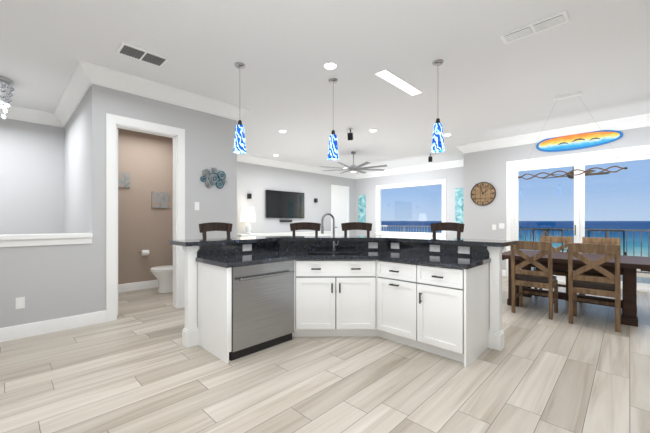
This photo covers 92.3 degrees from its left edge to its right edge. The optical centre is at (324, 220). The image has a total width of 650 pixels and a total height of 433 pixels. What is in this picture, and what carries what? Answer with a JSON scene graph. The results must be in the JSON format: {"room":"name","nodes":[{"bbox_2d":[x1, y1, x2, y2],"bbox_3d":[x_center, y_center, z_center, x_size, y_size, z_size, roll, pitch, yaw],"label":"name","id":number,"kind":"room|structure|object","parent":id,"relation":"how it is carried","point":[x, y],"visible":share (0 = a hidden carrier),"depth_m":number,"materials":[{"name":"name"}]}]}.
{"room":"kitchen","nodes":[
{"label":"kitchen","id":0,"kind":"room"},
{"bbox_2d":[0,84,239,327],"bbox_3d":[-3.272,-0.295,3.291,0.120,3.050,5.140,0,0,44],"label":"wall","id":1,"kind":"structure","parent":0,"point":[52,179],"depth_m":4.52,"materials":[{"name":"grey paint"}]},
{"bbox_2d":[16,297,24,308],"bbox_3d":[-3.198,0.860,3.275,0.008,0.120,0.070,0,0,44],"label":"outlet","id":2,"kind":"object","parent":1,"relation":"attached to","point":[20,302],"depth_m":3.27,"materials":[{"name":"white plastic"}]},
{"bbox_2d":[0,104,55,125],"bbox_3d":[-5.600,-1.728,4.326,0.142,0.185,3.070,0,0,44],"label":"crown molding","id":3,"kind":"structure","parent":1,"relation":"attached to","point":[14,112],"depth_m":5.10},
{"bbox_2d":[0,233,92,246],"bbox_3d":[-3.939,0.205,2.600,0.210,0.120,3.220,0,0,44],"label":"ledge","id":4,"kind":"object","parent":1,"relation":"attached to","point":[14,240],"depth_m":3.39,"materials":[{"name":"paint"}]},
{"bbox_2d":[0,310,105,341],"bbox_3d":[-3.834,1.160,2.617,0.016,0.140,3.330,0,0,44],"label":"baseboard","id":5,"kind":"structure","parent":1,"relation":"attached to","point":[36,328],"depth_m":3.44,"materials":[{"name":"white wood"}]},
{"bbox_2d":[52,60,95,127],"bbox_3d":[-3.622,-1.728,4.441,2.512,0.185,0.142,0,0,44],"label":"crown molding","id":6,"kind":"structure","parent":1,"relation":"attached to","point":[85,75],"depth_m":4.14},
{"bbox_2d":[117,129,117,314],"bbox_3d":[-2.935,0.015,4.272,0.701,2.410,0.121,0,0,44],"label":"door leaf","id":7,"kind":"structure","parent":1,"relation":"in","point":[117,221],"depth_m":4.03,"materials":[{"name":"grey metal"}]},
{"bbox_2d":[106,113,184,321],"bbox_3d":[-2.396,-0.043,4.196,0.170,2.545,0.940,0,0,44],"label":"door frame","id":8,"kind":"structure","parent":1,"relation":"attached to","point":[113,122],"depth_m":4.04,"materials":[{"name":"white wood"}]},
{"bbox_2d":[95,65,239,119],"bbox_3d":[-2.050,-1.728,4.355,0.142,0.185,1.890,0,0,44],"label":"crown molding","id":9,"kind":"structure","parent":1,"relation":"attached to","point":[105,77],"depth_m":4.20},
{"bbox_2d":[195,202,198,209],"bbox_3d":[-1.891,-0.220,4.613,0.009,0.120,0.070,0,0,44],"label":"outlet","id":10,"kind":"object","parent":1,"relation":"attached to","point":[196,203],"depth_m":4.61,"materials":[{"name":"white plastic"}]},
{"bbox_2d":[200,167,226,188],"bbox_3d":[-1.700,-0.662,4.786,0.037,0.327,0.429,0,0,44],"label":"wall art","id":11,"kind":"object","parent":1,"relation":"attached to","point":[224,180],"visible":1,"depth_m":4.77,"materials":[{"name":"teal metal"}]},
{"bbox_2d":[236,107,248,120],"bbox_3d":[-2.396,-1.728,6.126,3.112,0.185,0.142,0,0,44],"label":"crown molding","id":12,"kind":"structure","parent":1,"relation":"attached to","point":[242,110],"depth_m":5.05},
{"bbox_3d":[6.384,-1.680,6.227,6.200,0.100,2.070,0,0,44],"label":"roof","id":13,"kind":"structure","parent":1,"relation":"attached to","visible":0},
{"bbox_2d":[542,166,608,178],"bbox_3d":[5.600,-1.290,7.025,1.219,0.680,1.165,0,0,44],"label":"ceiling fan","id":14,"kind":"object","parent":13,"relation":"hanging from","point":[586,174],"depth_m":6.90,"materials":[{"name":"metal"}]},
{"bbox_2d":[117,128,172,283],"bbox_3d":[-2.763,-0.295,5.044,1.600,3.050,1.680,0,0,44],"label":"wall","id":15,"kind":"structure","parent":0,"point":[145,160],"depth_m":5.64,"materials":[{"name":"beige paint"}]},
{"bbox_2d":[118,172,129,187],"bbox_3d":[-3.513,-0.710,5.385,0.026,0.260,0.260,0,0,44],"label":"picture","id":16,"kind":"object","parent":15,"relation":"attached to","point":[123,180],"visible":0.57,"depth_m":5.40},
{"bbox_2d":[118,280,158,292],"bbox_3d":[-3.323,1.160,5.590,0.016,0.140,1.660,0,0,44],"label":"baseboard","id":17,"kind":"structure","parent":15,"relation":"attached to","point":[126,287],"depth_m":5.56,"materials":[{"name":"white wood"}]},
{"bbox_2d":[139,250,148,255],"bbox_3d":[-3.242,0.570,5.604,0.108,0.100,0.148,0,0,44],"label":"paper holder","id":18,"kind":"object","parent":15,"relation":"attached to","point":[144,252],"visible":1,"depth_m":5.58,"materials":[{"name":"white paper"}]},
{"bbox_2d":[152,192,168,207],"bbox_3d":[-3.073,-0.390,5.835,0.026,0.300,0.300,0,0,44],"label":"picture","id":19,"kind":"object","parent":15,"relation":"attached to","point":[160,199],"visible":0.93,"depth_m":5.82},
{"bbox_2d":[240,162,355,235],"bbox_3d":[-1.279,-0.295,9.800,0.120,3.050,7.200,0,0,44],"label":"wall","id":20,"kind":"structure","parent":0,"point":[255,179],"depth_m":9.82,"materials":[{"name":"grey paint"}]},
{"bbox_2d":[247,194,317,221],"bbox_3d":[-1.218,-0.370,9.711,0.088,0.800,2.690,0,0,44],"label":"speaker","id":21,"kind":"object","parent":20,"relation":"attached to","point":[249,196],"visible":1,"depth_m":9.64},
{"bbox_2d":[266,190,303,217],"bbox_3d":[-1.219,-0.505,9.727,0.068,0.830,1.500,0,0,44],"label":"television","id":22,"kind":"object","parent":20,"relation":"attached to","point":[282,204],"depth_m":9.64,"materials":[{"name":"black plastic"}]},
{"bbox_2d":[237,153,355,178],"bbox_3d":[-1.186,-1.728,9.708,0.142,0.185,6.960,0,0,44],"label":"crown molding","id":23,"kind":"structure","parent":20,"relation":"attached to","point":[240,157],"depth_m":9.78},
{"bbox_2d":[332,185,348,235],"bbox_3d":[0.576,-0.043,11.594,0.030,2.545,1.000,0,0,44],"label":"door","id":24,"kind":"structure","parent":20,"relation":"attached to","point":[339,203],"depth_m":11.60,"materials":[{"name":"wood"}]},
{"bbox_2d":[0,268,649,432],"bbox_3d":[0.869,1.280,4.112,11.140,0.100,12.340,0,0,44],"label":"floor","id":25,"kind":"structure","parent":0,"point":[136,366],"depth_m":2.39,"materials":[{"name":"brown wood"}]},
{"bbox_2d":[150,265,172,292],"bbox_3d":[-2.659,0.812,5.522,0.460,0.835,0.780,0,0,44],"label":"toilet","id":26,"kind":"object","parent":25,"relation":"on","point":[163,275],"visible":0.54,"depth_m":5.31,"materials":[{"name":"ceramic"}]},
{"bbox_2d":[199,222,232,238],"bbox_3d":[-1.320,0.625,4.054,0.482,1.214,0.473,0,0,44],"label":"stool","id":27,"kind":"object","parent":25,"relation":"on","point":[204,228],"visible":0.19,"depth_m":4.20,"materials":[{"name":"brown wood"}]},
{"bbox_2d":[237,235,260,236],"bbox_3d":[-2.118,0.810,8.501,0.435,0.840,0.610,0,0,44],"label":"base cabinet","id":28,"kind":"object","parent":25,"relation":"on","point":[237,235],"depth_m":8.27,"materials":[{"name":"white wood"}]},
{"bbox_2d":[240,207,255,233],"bbox_3d":[-2.098,-0.015,8.517,0.410,0.730,0.410,0,0,44],"label":"table lamp","id":29,"kind":"object","parent":28,"relation":"on","point":[247,214],"visible":1,"depth_m":8.38,"materials":[{"name":"ceramic"}]},
{"bbox_2d":[285,231,308,235],"bbox_3d":[-0.875,0.810,9.775,0.435,0.840,0.590,0,0,44],"label":"base cabinet","id":30,"kind":"object","parent":25,"relation":"on","point":[286,233],"depth_m":9.55,"materials":[{"name":"white wood"}]},
{"bbox_2d":[290,222,320,235],"bbox_3d":[-0.296,0.625,4.520,0.472,1.214,0.480,0,0,-1],"label":"stool","id":31,"kind":"object","parent":25,"relation":"on","point":[305,226],"visible":0.23,"depth_m":4.72,"materials":[{"name":"brown wood"}]},
{"bbox_2d":[309,231,320,235],"bbox_3d":[-0.463,0.810,10.197,0.435,0.840,0.590,0,0,44],"label":"base cabinet","id":32,"kind":"object","parent":25,"relation":"on","point":[312,233],"depth_m":10.01,"materials":[{"name":"white wood"}]},
{"bbox_2d":[321,231,332,235],"bbox_3d":[-0.037,0.810,10.634,0.435,0.840,0.630,0,0,44],"label":"base cabinet","id":33,"kind":"object","parent":25,"relation":"on","point":[326,233],"depth_m":10.47,"materials":[{"name":"white wood"}]},
{"bbox_2d":[179,241,507,366],"bbox_3d":[0.164,0.735,3.111,2.370,0.990,2.230,0,0,44],"label":"kitchen island","id":34,"kind":"object","parent":25,"relation":"on","point":[245,296],"depth_m":3.04,"materials":[{"name":"white wood"}]},
{"bbox_2d":[168,237,279,244],"bbox_3d":[-1.013,0.220,3.558,0.451,0.040,1.308,0,0,44],"label":"island countertop","id":35,"kind":"structure","parent":34,"relation":"on","point":[212,241],"depth_m":3.27,"materials":[{"name":"black stone"}]},
{"bbox_2d":[280,233,515,248],"bbox_3d":[0.554,0.220,3.621,2.604,0.040,1.342,0,0,44],"label":"island countertop","id":36,"kind":"structure","parent":34,"relation":"on","point":[332,240],"depth_m":3.74,"materials":[{"name":"black stone"}]},
{"bbox_2d":[341,222,371,235],"bbox_3d":[0.482,0.625,4.516,0.472,1.214,0.480,0,0,-1],"label":"stool","id":37,"kind":"object","parent":25,"relation":"on","point":[356,226],"visible":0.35,"depth_m":4.72,"materials":[{"name":"brown wood"}]},
{"bbox_2d":[430,222,463,237],"bbox_3d":[1.538,0.625,4.153,0.473,1.214,0.482,0,0,44],"label":"stool","id":38,"kind":"object","parent":25,"relation":"on","point":[450,226],"visible":0.27,"depth_m":4.30,"materials":[{"name":"brown wood"}]},
{"bbox_2d":[510,241,557,319],"bbox_3d":[2.794,0.744,4.166,0.450,0.972,0.504,0,0,44],"label":"chair","id":39,"kind":"object","parent":25,"relation":"on","point":[544,278],"visible":0.92,"depth_m":4.05,"materials":[{"name":"brown wood"}]},
{"bbox_2d":[534,236,572,300],"bbox_3d":[3.761,0.744,5.128,0.450,0.972,0.504,0,0,44],"label":"chair","id":40,"kind":"object","parent":25,"relation":"on","point":[559,239],"visible":0.29,"depth_m":5.19,"materials":[{"name":"brown wood"}]},
{"bbox_2d":[502,250,649,326],"bbox_3d":[3.464,0.860,4.416,1.630,0.740,1.120,0,0,44],"label":"dining table","id":41,"kind":"object","parent":25,"relation":"on","point":[630,266],"visible":0.62,"depth_m":4.03,"materials":[{"name":"brown wood"}]},
{"bbox_2d":[568,243,620,331],"bbox_3d":[3.216,0.744,3.726,0.450,0.972,0.504,0,0,44],"label":"chair","id":42,"kind":"object","parent":25,"relation":"on","point":[609,286],"visible":1,"depth_m":3.60,"materials":[{"name":"brown wood"}]},
{"bbox_2d":[579,237,620,302],"bbox_3d":[4.169,0.744,4.730,0.450,0.972,0.504,0,0,44],"label":"chair","id":43,"kind":"object","parent":25,"relation":"on","point":[595,240],"visible":0.15,"depth_m":4.80,"materials":[{"name":"brown wood"}]},
{"bbox_2d":[0,0,649,173],"bbox_3d":[0.869,-1.870,4.112,11.140,0.100,12.340,0,0,44],"label":"ceiling","id":44,"kind":"structure","parent":0,"point":[483,82],"depth_m":3.58,"materials":[{"name":"white paint"}]},
{"bbox_2d":[0,76,13,118],"bbox_3d":[-4.214,-1.516,3.986,0.348,0.608,0.348,0,0,44],"label":"chandelier","id":45,"kind":"object","parent":44,"relation":"hanging from","point":[5,82],"visible":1,"depth_m":4.01,"materials":[{"name":"glass"}]},
{"bbox_2d":[116,42,168,66],"bbox_3d":[-1.993,-1.810,3.420,0.250,0.019,0.450,0,0,44],"label":"ceiling vent","id":46,"kind":"object","parent":44,"relation":"in","point":[126,49],"visible":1,"depth_m":3.39,"materials":[{"name":"white metal"}]},
{"bbox_2d":[233,62,245,153],"bbox_3d":[-0.992,-1.310,3.637,0.146,1.020,0.146,0,0,44],"label":"pendant light","id":47,"kind":"object","parent":44,"relation":"hanging from","point":[239,145],"visible":1,"depth_m":3.59,"materials":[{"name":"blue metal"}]},
{"bbox_2d":[323,62,336,69],"bbox_3d":[0.061,-1.810,3.616,0.171,0.020,0.166,0,0,44],"label":"recessed light","id":48,"kind":"object","parent":44,"relation":"in","point":[328,65],"depth_m":3.62,"materials":[{"name":"white plastic"}]},
{"bbox_2d":[328,78,338,159],"bbox_3d":[0.106,-1.310,4.032,0.146,1.020,0.146,0,0,44],"label":"pendant light","id":49,"kind":"object","parent":44,"relation":"hanging from","point":[333,154],"visible":1,"depth_m":3.99,"materials":[{"name":"blue glass"}]},
{"bbox_2d":[320,151,386,173],"bbox_3d":[0.748,-1.552,8.212,1.748,0.535,1.748,0,0,44],"label":"ceiling fan","id":50,"kind":"object","parent":44,"relation":"hanging from","point":[353,168],"visible":1,"depth_m":8.12,"materials":[{"name":"silver metal"}]},
{"bbox_2d":[347,129,431,161],"bbox_3d":[1.682,-1.710,7.336,0.249,0.220,3.432,0,0,44],"label":"speaker","id":51,"kind":"object","parent":44,"relation":"attached to","point":[350,135],"visible":1,"depth_m":6.17},
{"bbox_2d":[374,68,422,95],"bbox_3d":[0.984,-1.810,4.084,0.182,0.020,0.953,0,0,44],"label":"recessed light","id":52,"kind":"object","parent":44,"relation":"in","point":[387,75],"depth_m":4.07,"materials":[{"name":"white plastic"}]},
{"bbox_2d":[431,59,444,151],"bbox_3d":[1.293,-1.310,3.573,0.146,1.020,0.146,0,0,44],"label":"pendant light","id":53,"kind":"object","parent":44,"relation":"hanging from","point":[437,141],"visible":1,"depth_m":3.53,"materials":[{"name":"blue glass"}]},
{"bbox_2d":[500,10,568,43],"bbox_3d":[1.962,-1.809,2.941,0.520,0.022,0.190,0,0,44],"label":"ceiling vent","id":54,"kind":"object","parent":44,"relation":"in","point":[552,21],"visible":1,"depth_m":2.91,"materials":[{"name":"white metal"}]},
{"bbox_2d":[554,91,581,100],"bbox_3d":[3.506,-1.769,4.501,0.308,0.101,0.070,0,0,44],"label":"dining chandelier","id":55,"kind":"object","parent":44,"relation":"hanging from","point":[579,93],"depth_m":4.48,"materials":[{"name":"silver metal"}]},
{"bbox_2d":[518,163,626,179],"bbox_3d":[3.503,-0.696,4.504,1.221,0.112,0.070,0,0,44],"label":"dining chandelier","id":56,"kind":"object","parent":44,"relation":"hanging from","point":[621,168],"depth_m":4.43,"materials":[{"name":"silver metal"}]},
{"bbox_2d":[356,166,463,238],"bbox_3d":[3.014,-0.295,10.556,4.910,3.050,0.120,0,0,44],"label":"wall","id":57,"kind":"structure","parent":0,"point":[454,177],"depth_m":10.58,"materials":[{"name":"grey paint"}]},
{"bbox_2d":[358,195,365,222],"bbox_3d":[1.419,-0.430,12.007,0.340,1.120,0.028,0,0,44],"label":"framed picture","id":58,"kind":"object","parent":57,"relation":"attached to","point":[361,208],"visible":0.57,"depth_m":11.97},
{"bbox_2d":[356,160,463,178],"bbox_3d":[2.923,-1.728,10.462,4.670,0.185,0.142,0,0,44],"label":"crown molding","id":59,"kind":"structure","parent":57,"relation":"attached to","point":[457,163],"depth_m":10.39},
{"bbox_2d":[375,179,445,237],"bbox_3d":[2.861,-0.395,10.671,2.650,1.830,0.170,0,0,44],"label":"window","id":60,"kind":"structure","parent":57,"relation":"in","point":[402,186],"depth_m":10.59,"materials":[{"name":"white glass"}]},
{"bbox_2d":[455,188,463,223],"bbox_3d":[4.096,-0.430,9.394,0.340,1.120,0.028,0,0,44],"label":"framed picture","id":61,"kind":"object","parent":57,"relation":"attached to","point":[459,205],"visible":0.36,"depth_m":9.41},
{"bbox_2d":[464,126,649,269],"bbox_3d":[5.573,-0.295,5.488,6.070,3.050,0.120,0,0,44],"label":"wall","id":62,"kind":"structure","parent":0,"point":[489,166],"depth_m":7.07,"materials":[{"name":"grey paint"}]},
{"bbox_2d":[471,182,495,205],"bbox_3d":[3.663,-0.630,7.233,0.545,0.545,0.046,0,0,44],"label":"wall clock","id":63,"kind":"object","parent":62,"relation":"attached to","point":[483,193],"visible":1,"depth_m":7.22,"materials":[{"name":"brown wood"}]},
{"bbox_2d":[499,223,504,228],"bbox_3d":[3.954,0.110,6.980,0.110,0.120,0.006,0,0,44],"label":"outlet","id":64,"kind":"object","parent":62,"relation":"attached to","point":[501,225],"depth_m":6.97,"materials":[{"name":"white plastic"}]},
{"bbox_2d":[456,114,649,153],"bbox_3d":[5.377,-1.728,5.497,6.062,0.185,0.142,0,0,44],"label":"crown molding","id":65,"kind":"structure","parent":62,"relation":"attached to","point":[639,121],"depth_m":6.20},
{"bbox_2d":[506,145,649,291],"bbox_3d":[5.777,-0.043,5.275,4.800,2.545,0.140,0,0,44],"label":"sliding glass door","id":66,"kind":"structure","parent":62,"relation":"in","point":[580,161],"depth_m":6.09,"materials":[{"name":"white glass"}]},
{"bbox_2d":[536,130,623,151],"bbox_3d":[4.878,-1.550,6.051,1.320,0.331,0.036,0,0,44],"label":"wall art","id":67,"kind":"object","parent":62,"relation":"attached to","point":[577,141],"visible":0.88,"depth_m":6.02,"materials":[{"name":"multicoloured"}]},
{"label":"outside","id":68,"kind":"structure","parent":0,"visible":0},
{"bbox_3d":[5.087,1.300,8.435,11.140,0.100,3.420,0,0,44],"label":"floor","id":69,"kind":"structure","parent":68,"visible":0},
{"bbox_2d":[381,225,430,232],"bbox_3d":[4.111,0.718,11.694,5.250,1.065,0.060,0,0,44],"label":"deck railing","id":70,"kind":"object","parent":69,"relation":"on","point":[393,226],"depth_m":12.54,"materials":[{"name":"metal"}]},
{"bbox_2d":[532,228,567,270],"bbox_3d":[5.242,0.701,7.304,0.616,1.104,0.951,0,0,44],"label":"outdoor chair","id":71,"kind":"object","parent":69,"relation":"on","point":[548,229],"depth_m":7.16,"materials":[{"name":"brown metal"}]},
{"bbox_2d":[519,228,649,273],"bbox_3d":[7.048,0.718,6.871,6.210,1.065,0.060,0,0,44],"label":"balcony railing","id":72,"kind":"object","parent":69,"relation":"on","point":[543,232],"depth_m":7.30,"materials":[{"name":"metal"}]},
{"bbox_2d":[588,228,626,255],"bbox_3d":[5.992,0.701,6.642,0.616,1.104,0.951,0,0,44],"label":"outdoor chair","id":73,"kind":"object","parent":69,"relation":"on","point":[606,230],"depth_m":6.36,"materials":[{"name":"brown metal"}]}
]}

